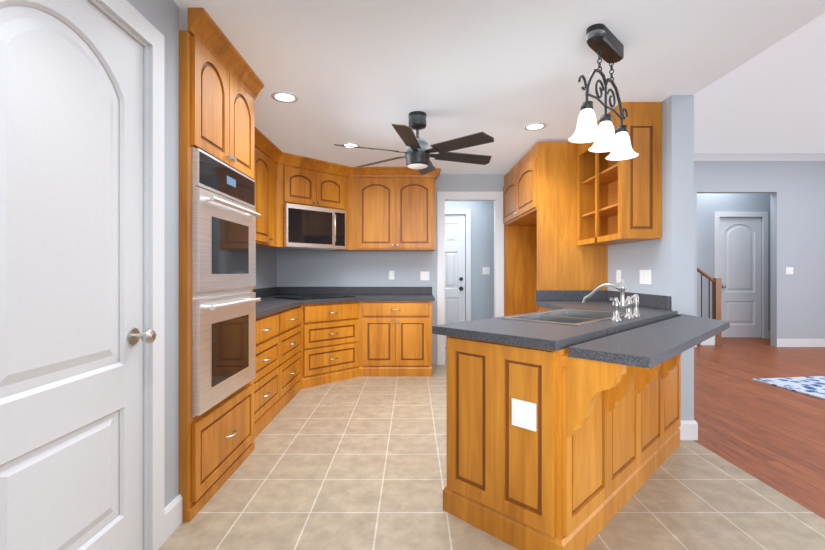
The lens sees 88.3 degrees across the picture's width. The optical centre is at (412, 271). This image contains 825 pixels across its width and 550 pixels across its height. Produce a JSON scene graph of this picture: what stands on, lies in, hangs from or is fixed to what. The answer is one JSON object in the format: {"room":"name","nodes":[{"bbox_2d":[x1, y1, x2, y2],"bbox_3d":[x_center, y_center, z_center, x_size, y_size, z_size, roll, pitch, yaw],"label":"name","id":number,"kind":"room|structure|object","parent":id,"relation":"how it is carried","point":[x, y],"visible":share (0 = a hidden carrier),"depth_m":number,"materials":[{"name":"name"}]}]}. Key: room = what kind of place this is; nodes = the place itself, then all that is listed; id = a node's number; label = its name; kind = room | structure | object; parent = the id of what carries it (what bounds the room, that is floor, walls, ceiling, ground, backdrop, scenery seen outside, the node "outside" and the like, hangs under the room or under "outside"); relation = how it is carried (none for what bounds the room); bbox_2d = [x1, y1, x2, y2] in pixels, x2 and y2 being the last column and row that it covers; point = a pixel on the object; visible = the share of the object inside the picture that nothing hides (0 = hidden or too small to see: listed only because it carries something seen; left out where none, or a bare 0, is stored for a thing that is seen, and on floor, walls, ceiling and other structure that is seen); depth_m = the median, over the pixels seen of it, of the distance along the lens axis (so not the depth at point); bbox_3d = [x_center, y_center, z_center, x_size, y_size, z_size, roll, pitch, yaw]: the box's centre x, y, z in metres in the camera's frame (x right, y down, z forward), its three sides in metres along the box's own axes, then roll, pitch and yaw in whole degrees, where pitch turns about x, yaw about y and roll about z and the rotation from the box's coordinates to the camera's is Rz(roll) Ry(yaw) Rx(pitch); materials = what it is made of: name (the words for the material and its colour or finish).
{"room":"kitchen","nodes":[
{"label":"kitchen","id":0,"kind":"room"},
{"bbox_2d":[127,0,178,507],"bbox_3d":[-1.500,-0.035,0.019,0.760,2.470,4.038,0,0,0],"label":"wall","id":1,"kind":"structure","parent":0,"point":[161,17],"depth_m":1.97,"materials":[{"name":"paint"}]},
{"bbox_2d":[0,0,155,549],"bbox_3d":[-1.107,0.121,1.393,0.121,2.134,0.785,0,0,0],"label":"pantry door","id":2,"kind":"structure","parent":1,"relation":"in","point":[74,336],"depth_m":1.41,"materials":[{"name":"white wood"}]},
{"bbox_2d":[88,0,163,549],"bbox_3d":[-1.170,0.078,1.393,0.140,2.245,0.985,0,0,0],"label":"trim","id":3,"kind":"structure","parent":1,"relation":"attached to","point":[126,16],"depth_m":1.80,"materials":[{"name":"white wood"}]},
{"bbox_2d":[253,248,276,288],"bbox_3d":[-1.820,-0.035,3.834,0.120,2.470,3.592,0,0,0],"label":"wall","id":4,"kind":"structure","parent":0,"point":[266,267],"depth_m":5.12,"materials":[{"name":"paint"}]},
{"bbox_2d":[277,174,505,364],"bbox_3d":[0.049,-0.035,5.570,3.618,2.470,0.120,0,0,0],"label":"wall","id":5,"kind":"structure","parent":0,"point":[309,268],"depth_m":5.51,"materials":[{"name":"paint"}]},
{"bbox_2d":[389,271,393,279],"bbox_3d":[-0.270,0.040,5.505,0.070,0.115,0.007,0,0,0],"label":"electrical outlet","id":6,"kind":"object","parent":5,"relation":"attached to","point":[391,275],"visible":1,"depth_m":5.50,"materials":[{"name":"white plastic"}]},
{"bbox_2d":[420,271,428,279],"bbox_3d":[0.160,0.050,5.505,0.115,0.115,0.007,0,0,0],"label":"electrical outlet","id":7,"kind":"object","parent":5,"relation":"attached to","point":[424,275],"visible":1,"depth_m":5.50,"materials":[{"name":"white plastic"}]},
{"bbox_2d":[437,192,503,364],"bbox_3d":[0.750,0.080,5.561,0.860,2.240,0.140,0,0,0],"label":"trim","id":8,"kind":"structure","parent":5,"relation":"attached to","point":[497,197],"depth_m":5.49,"materials":[{"name":"white wood"}]},
{"bbox_2d":[445,201,493,320],"bbox_3d":[0.569,-0.035,6.760,2.578,2.470,0.120,0,0,0],"label":"wall","id":9,"kind":"structure","parent":0,"point":[482,255],"depth_m":6.69,"materials":[{"name":"paint"}]},
{"bbox_2d":[445,215,464,346],"bbox_3d":[0.435,0.144,6.696,0.794,2.088,0.121,0,0,0],"label":"hall door","id":10,"kind":"structure","parent":9,"relation":"in","point":[454,268],"depth_m":6.72,"materials":[{"name":"white wood"}]},
{"bbox_2d":[482,267,489,273],"bbox_3d":[1.160,-0.020,6.696,0.115,0.115,0.007,0,0,0],"label":"light switch","id":11,"kind":"object","parent":9,"relation":"attached to","point":[485,270],"visible":1,"depth_m":6.69,"materials":[{"name":"white plastic"}]},
{"bbox_2d":[158,337,824,549],"bbox_3d":[3.400,1.225,4.000,13.200,0.050,12.000,0,0,0],"label":"floor","id":12,"kind":"structure","parent":0,"point":[358,463],"depth_m":2.49,"materials":[{"name":"tile"}]},
{"bbox_2d":[179,8,263,521],"bbox_3d":[-1.381,-0.035,2.459,0.753,2.470,0.838,0,0,0],"label":"tall cabinet","id":13,"kind":"object","parent":12,"relation":"on","point":[221,85],"visible":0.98,"depth_m":2.19,"materials":[{"name":"brown wood"}]},
{"bbox_2d":[192,147,260,417],"bbox_3d":[-1.062,0.050,2.459,0.137,1.326,0.754,0,0,0],"label":"wall oven","id":14,"kind":"object","parent":13,"relation":"in","point":[224,216],"visible":0.98,"depth_m":2.32,"materials":[{"name":"silver metal"}]},
{"bbox_2d":[253,311,280,438],"bbox_3d":[-1.444,0.766,3.262,0.629,0.868,0.719,0,0,0],"label":"base cabinet","id":15,"kind":"object","parent":12,"relation":"on","point":[267,382],"depth_m":3.31,"materials":[{"name":"brown wood"}]},
{"bbox_2d":[281,304,304,409],"bbox_3d":[-1.444,0.766,3.981,0.629,0.868,0.719,0,0,0],"label":"base cabinet","id":16,"kind":"object","parent":12,"relation":"on","point":[300,347],"depth_m":4.00,"materials":[{"name":"brown wood"}]},
{"bbox_2d":[253,287,361,317],"bbox_3d":[-1.173,0.261,4.195,1.170,0.141,2.626,0,0,0],"label":"countertop","id":17,"kind":"structure","parent":16,"relation":"on","point":[268,304],"depth_m":4.87,"materials":[{"name":"stone"}]},
{"bbox_2d":[273,295,355,299],"bbox_3d":[-1.113,0.286,4.863,0.520,0.009,0.760,0,0,45],"label":"cooktop","id":18,"kind":"object","parent":17,"relation":"in","point":[313,297],"visible":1,"depth_m":4.72,"materials":[{"name":"black glass"}]},
{"bbox_2d":[361,301,428,375],"bbox_3d":[-0.193,0.766,5.194,0.764,0.868,0.629,0,0,0],"label":"base cabinet","id":19,"kind":"object","parent":12,"relation":"on","point":[394,334],"depth_m":4.88,"materials":[{"name":"brown wood"}]},
{"bbox_2d":[317,287,434,300],"bbox_3d":[-0.421,0.261,5.189,1.353,0.141,0.638,0,0,0],"label":"countertop","id":20,"kind":"structure","parent":19,"relation":"on","point":[368,293],"depth_m":5.49,"materials":[{"name":"stone"}]},
{"bbox_2d":[503,142,606,315],"bbox_3d":[1.500,-0.020,4.779,0.715,2.440,1.458,0,0,0],"label":"surround","id":21,"kind":"object","parent":12,"relation":"on","point":[543,250],"visible":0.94,"depth_m":4.05,"materials":[{"name":"brown wood"}]},
{"bbox_2d":[443,306,681,549],"bbox_3d":[1.019,0.757,2.880,1.695,0.884,2.336,0,0,0],"label":"base cabinet","id":22,"kind":"object","parent":12,"relation":"on","point":[579,467],"depth_m":1.91,"materials":[{"name":"brown wood"}]},
{"bbox_2d":[512,398,535,431],"bbox_3d":[0.472,0.605,1.804,0.115,0.115,0.007,0,0,45],"label":"electrical outlet","id":23,"kind":"object","parent":22,"relation":"attached to","point":[523,414],"visible":1,"depth_m":1.80,"materials":[{"name":"white plastic"}]},
{"bbox_2d":[432,306,641,350],"bbox_3d":[0.623,0.294,2.404,1.050,0.040,1.424,0,0,0],"label":"countertop","id":24,"kind":"structure","parent":22,"relation":"on","point":[548,336],"depth_m":2.02,"materials":[{"name":"stone"}]},
{"bbox_2d":[569,314,729,368],"bbox_3d":[1.385,0.319,2.260,0.365,0.038,1.884,0,0,43],"label":"bar","id":25,"kind":"object","parent":24,"relation":"on","point":[650,346],"visible":0.9,"depth_m":1.83,"materials":[{"name":"stone"}]},
{"bbox_2d":[563,354,638,457],"bbox_3d":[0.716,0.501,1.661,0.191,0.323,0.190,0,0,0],"label":"corbel","id":26,"kind":"object","parent":22,"relation":"attached to","point":[601,399],"depth_m":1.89,"materials":[{"name":"brown wood"}]},
{"bbox_2d":[535,290,677,325],"bbox_3d":[1.443,0.244,3.061,0.830,0.140,1.974,0,0,0],"label":"countertop","id":27,"kind":"structure","parent":22,"relation":"on","point":[652,309],"depth_m":3.38,"materials":[{"name":"stone"}]},
{"bbox_2d":[501,309,632,325],"bbox_3d":[0.975,0.371,2.618,0.460,0.207,0.840,0,0,45],"label":"sink","id":28,"kind":"object","parent":27,"relation":"in","point":[572,317],"visible":0.25,"depth_m":2.71,"materials":[{"name":"metal"}]},
{"bbox_2d":[582,279,639,320],"bbox_3d":[1.220,0.158,2.479,0.353,0.230,0.314,0,0,0],"label":"faucet","id":29,"kind":"object","parent":27,"relation":"on","point":[628,303],"visible":1,"depth_m":2.50,"materials":[{"name":"grey metal"}]},
{"bbox_2d":[697,267,721,344],"bbox_3d":[4.697,0.450,7.308,0.706,1.497,0.725,0,0,0],"label":"stairs","id":30,"kind":"structure","parent":12,"relation":"on","point":[716,303],"depth_m":6.96,"materials":[{"name":"brown wood"}]},
{"bbox_2d":[752,376,824,399],"bbox_3d":[5.070,1.192,4.095,2.400,0.013,1.600,0,0,-8],"label":"rug","id":31,"kind":"object","parent":12,"relation":"on","point":[813,386],"visible":1,"depth_m":4.51,"materials":[{"name":"blue fabric"}]},
{"bbox_2d":[173,0,824,173],"bbox_3d":[-0.600,-1.320,3.000,5.200,0.100,10.000,0,0,0],"label":"ceiling","id":32,"kind":"structure","parent":0,"point":[369,73],"depth_m":2.55,"materials":[{"name":"paint"}]},
{"bbox_2d":[253,130,256,245],"bbox_3d":[-1.593,-0.770,3.591,0.329,1.000,0.582,0,0,0],"label":"upper cabinet","id":33,"kind":"object","parent":32,"relation":"hanging from","point":[255,131],"depth_m":3.87,"materials":[{"name":"brown wood"}]},
{"bbox_2d":[257,134,272,245],"bbox_3d":[-1.593,-0.770,4.030,0.329,1.000,0.540,0,0,0],"label":"upper cabinet","id":34,"kind":"object","parent":32,"relation":"hanging from","point":[264,147],"depth_m":4.12,"materials":[{"name":"brown wood"}]},
{"bbox_2d":[256,202,276,247],"bbox_3d":[-1.604,-0.505,4.525,0.308,0.470,0.450,0,0,0],"label":"upper cabinet","id":35,"kind":"object","parent":32,"relation":"hanging from","point":[274,203],"depth_m":4.50,"materials":[{"name":"brown wood"}]},
{"bbox_2d":[277,202,284,247],"bbox_3d":[-1.526,-0.505,4.663,0.271,0.470,0.271,0,0,0],"label":"upper cabinet","id":36,"kind":"object","parent":32,"relation":"hanging from","point":[280,205],"depth_m":4.56,"materials":[{"name":"brown wood"}]},
{"bbox_2d":[271,91,297,102],"bbox_3d":[-0.925,-1.266,3.080,0.190,0.007,0.190,0,0,0],"label":"recessed light","id":37,"kind":"object","parent":32,"relation":"in","point":[284,97],"visible":1,"depth_m":3.07,"materials":[{"name":"white glass"}]},
{"bbox_2d":[273,146,364,213],"bbox_3d":[-1.179,-1.005,4.904,1.158,0.530,1.208,0,0,0],"label":"upper cabinet","id":38,"kind":"object","parent":32,"relation":"hanging from","point":[299,180],"depth_m":4.85,"materials":[{"name":"brown wood"}]},
{"bbox_2d":[278,203,345,249],"bbox_3d":[-1.182,-0.505,4.932,0.407,0.462,0.780,0,0,45],"label":"microwave","id":39,"kind":"object","parent":38,"relation":"attached to","point":[312,228],"visible":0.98,"depth_m":4.78,"materials":[{"name":"silver metal"}]},
{"bbox_2d":[329,210,352,250],"bbox_3d":[-0.912,-0.505,5.277,0.271,0.470,0.271,0,0,0],"label":"upper cabinet","id":40,"kind":"object","parent":32,"relation":"hanging from","point":[347,211],"depth_m":5.18,"materials":[{"name":"brown wood"}]},
{"bbox_2d":[341,143,359,148],"bbox_3d":[-0.622,-1.266,4.260,0.190,0.007,0.190,0,0,0],"label":"recessed light","id":41,"kind":"object","parent":32,"relation":"in","point":[353,144],"visible":0.75,"depth_m":4.22,"materials":[{"name":"white glass"}]},
{"bbox_2d":[349,214,356,250],"bbox_3d":[-0.825,-0.505,5.354,0.450,0.470,0.308,0,0,0],"label":"upper cabinet","id":42,"kind":"object","parent":32,"relation":"hanging from","point":[352,217],"depth_m":5.20,"materials":[{"name":"brown wood"}]},
{"bbox_2d":[357,167,400,250],"bbox_3d":[-0.413,-0.770,5.344,0.527,1.000,0.329,0,0,0],"label":"upper cabinet","id":43,"kind":"object","parent":32,"relation":"hanging from","point":[389,208],"depth_m":5.18,"materials":[{"name":"brown wood"}]},
{"bbox_2d":[334,111,493,174],"bbox_3d":[0.040,-1.053,3.420,1.249,0.432,1.340,0,0,0],"label":"ceiling fan","id":44,"kind":"object","parent":32,"relation":"hanging from","point":[418,152],"visible":1,"depth_m":3.34,"materials":[{"name":"black metal"}]},
{"bbox_2d":[401,167,436,250],"bbox_3d":[0.002,-0.770,5.344,0.547,1.000,0.329,0,0,0],"label":"upper cabinet","id":45,"kind":"object","parent":32,"relation":"hanging from","point":[417,190],"depth_m":5.18,"materials":[{"name":"brown wood"}]},
{"bbox_2d":[524,122,545,129],"bbox_3d":[1.066,-1.266,3.700,0.190,0.007,0.190,0,0,0],"label":"recessed light","id":46,"kind":"object","parent":32,"relation":"in","point":[535,126],"visible":1,"depth_m":3.70,"materials":[{"name":"white glass"}]},
{"bbox_2d":[568,23,638,160],"bbox_3d":[1.050,-0.972,2.310,0.176,0.595,0.682,0,0,45],"label":"pendant light","id":47,"kind":"object","parent":32,"relation":"hanging from","point":[604,43],"visible":1,"depth_m":2.27,"materials":[{"name":"white glass"}]},
{"bbox_2d":[607,10,824,419],"bbox_3d":[1.940,-0.350,2.400,0.160,3.100,8.800,0,0,0],"label":"wall","id":48,"kind":"structure","parent":0,"point":[667,259],"depth_m":3.05,"materials":[{"name":"paint"}]},
{"bbox_2d":[616,270,620,282],"bbox_3d":[1.855,0.040,3.830,0.007,0.115,0.070,0,0,0],"label":"electrical outlet","id":49,"kind":"object","parent":48,"relation":"attached to","point":[618,276],"visible":0.98,"depth_m":3.82,"materials":[{"name":"white plastic"}]},
{"bbox_2d":[577,102,660,245],"bbox_3d":[1.709,-0.760,3.606,0.298,1.020,0.868,0,0,0],"label":"upper cabinet","id":50,"kind":"object","parent":48,"relation":"attached to","point":[618,201],"visible":0.73,"depth_m":3.18,"materials":[{"name":"brown wood"}]},
{"bbox_2d":[640,270,650,284],"bbox_3d":[1.855,0.040,3.390,0.007,0.115,0.160,0,0,0],"label":"light switch","id":51,"kind":"object","parent":48,"relation":"attached to","point":[645,276],"visible":1,"depth_m":3.38,"materials":[{"name":"white plastic"}]},
{"bbox_2d":[679,420,697,439],"bbox_3d":[2.030,1.133,4.923,0.019,0.135,3.782,0,0,0],"label":"baseboard","id":52,"kind":"structure","parent":48,"relation":"attached to","point":[689,428],"depth_m":3.03,"materials":[{"name":"white wood"}]},
{"bbox_2d":[697,193,770,337],"bbox_3d":[6.500,-0.350,7.370,7.000,3.100,0.900,0,0,0],"label":"wall","id":53,"kind":"structure","parent":0,"point":[709,205],"depth_m":7.70,"materials":[{"name":"paint"}]},
{"bbox_2d":[720,218,760,336],"bbox_3d":[5.946,0.099,7.696,0.775,2.178,0.121,0,0,0],"label":"door","id":54,"kind":"structure","parent":53,"relation":"in","point":[740,257],"depth_m":7.72,"materials":[{"name":"white wood"}]},
{"bbox_2d":[714,212,767,337],"bbox_3d":[5.945,0.055,7.690,0.970,2.290,0.019,0,0,0],"label":"trim","id":55,"kind":"structure","parent":53,"relation":"attached to","point":[764,215],"depth_m":7.68,"materials":[{"name":"white wood"}]},
{"bbox_2d":[694,161,824,346],"bbox_3d":[6.010,-0.350,6.860,7.980,3.100,0.120,0,0,0],"label":"wall","id":56,"kind":"structure","parent":0,"point":[796,189],"depth_m":6.80,"materials":[{"name":"paint"}]},
{"bbox_2d":[694,153,824,160],"bbox_3d":[5.520,-1.839,6.849,6.959,0.120,0.100,0,0,0],"label":"crown molding","id":57,"kind":"structure","parent":56,"relation":"attached to","point":[759,156],"depth_m":6.79,"materials":[{"name":"white wood"}]},
{"bbox_2d":[786,267,792,273],"bbox_3d":[6.030,-0.020,6.795,0.115,0.115,0.007,0,0,0],"label":"light switch","id":58,"kind":"object","parent":56,"relation":"attached to","point":[789,270],"visible":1,"depth_m":6.79,"materials":[{"name":"white plastic"}]},
{"bbox_2d":[777,339,824,346],"bbox_3d":[7.415,1.133,6.808,3.169,0.135,0.016,0,0,0],"label":"baseboard","id":59,"kind":"structure","parent":56,"relation":"attached to","point":[780,342],"depth_m":6.80,"materials":[{"name":"white wood"}]},
{"bbox_2d":[694,13,824,152],"bbox_3d":[6.000,-1.950,4.000,8.000,0.100,12.000,0,0,0],"label":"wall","id":60,"kind":"structure","parent":0,"point":[771,99],"depth_m":4.79,"materials":[{"name":"paint"}]}
]}

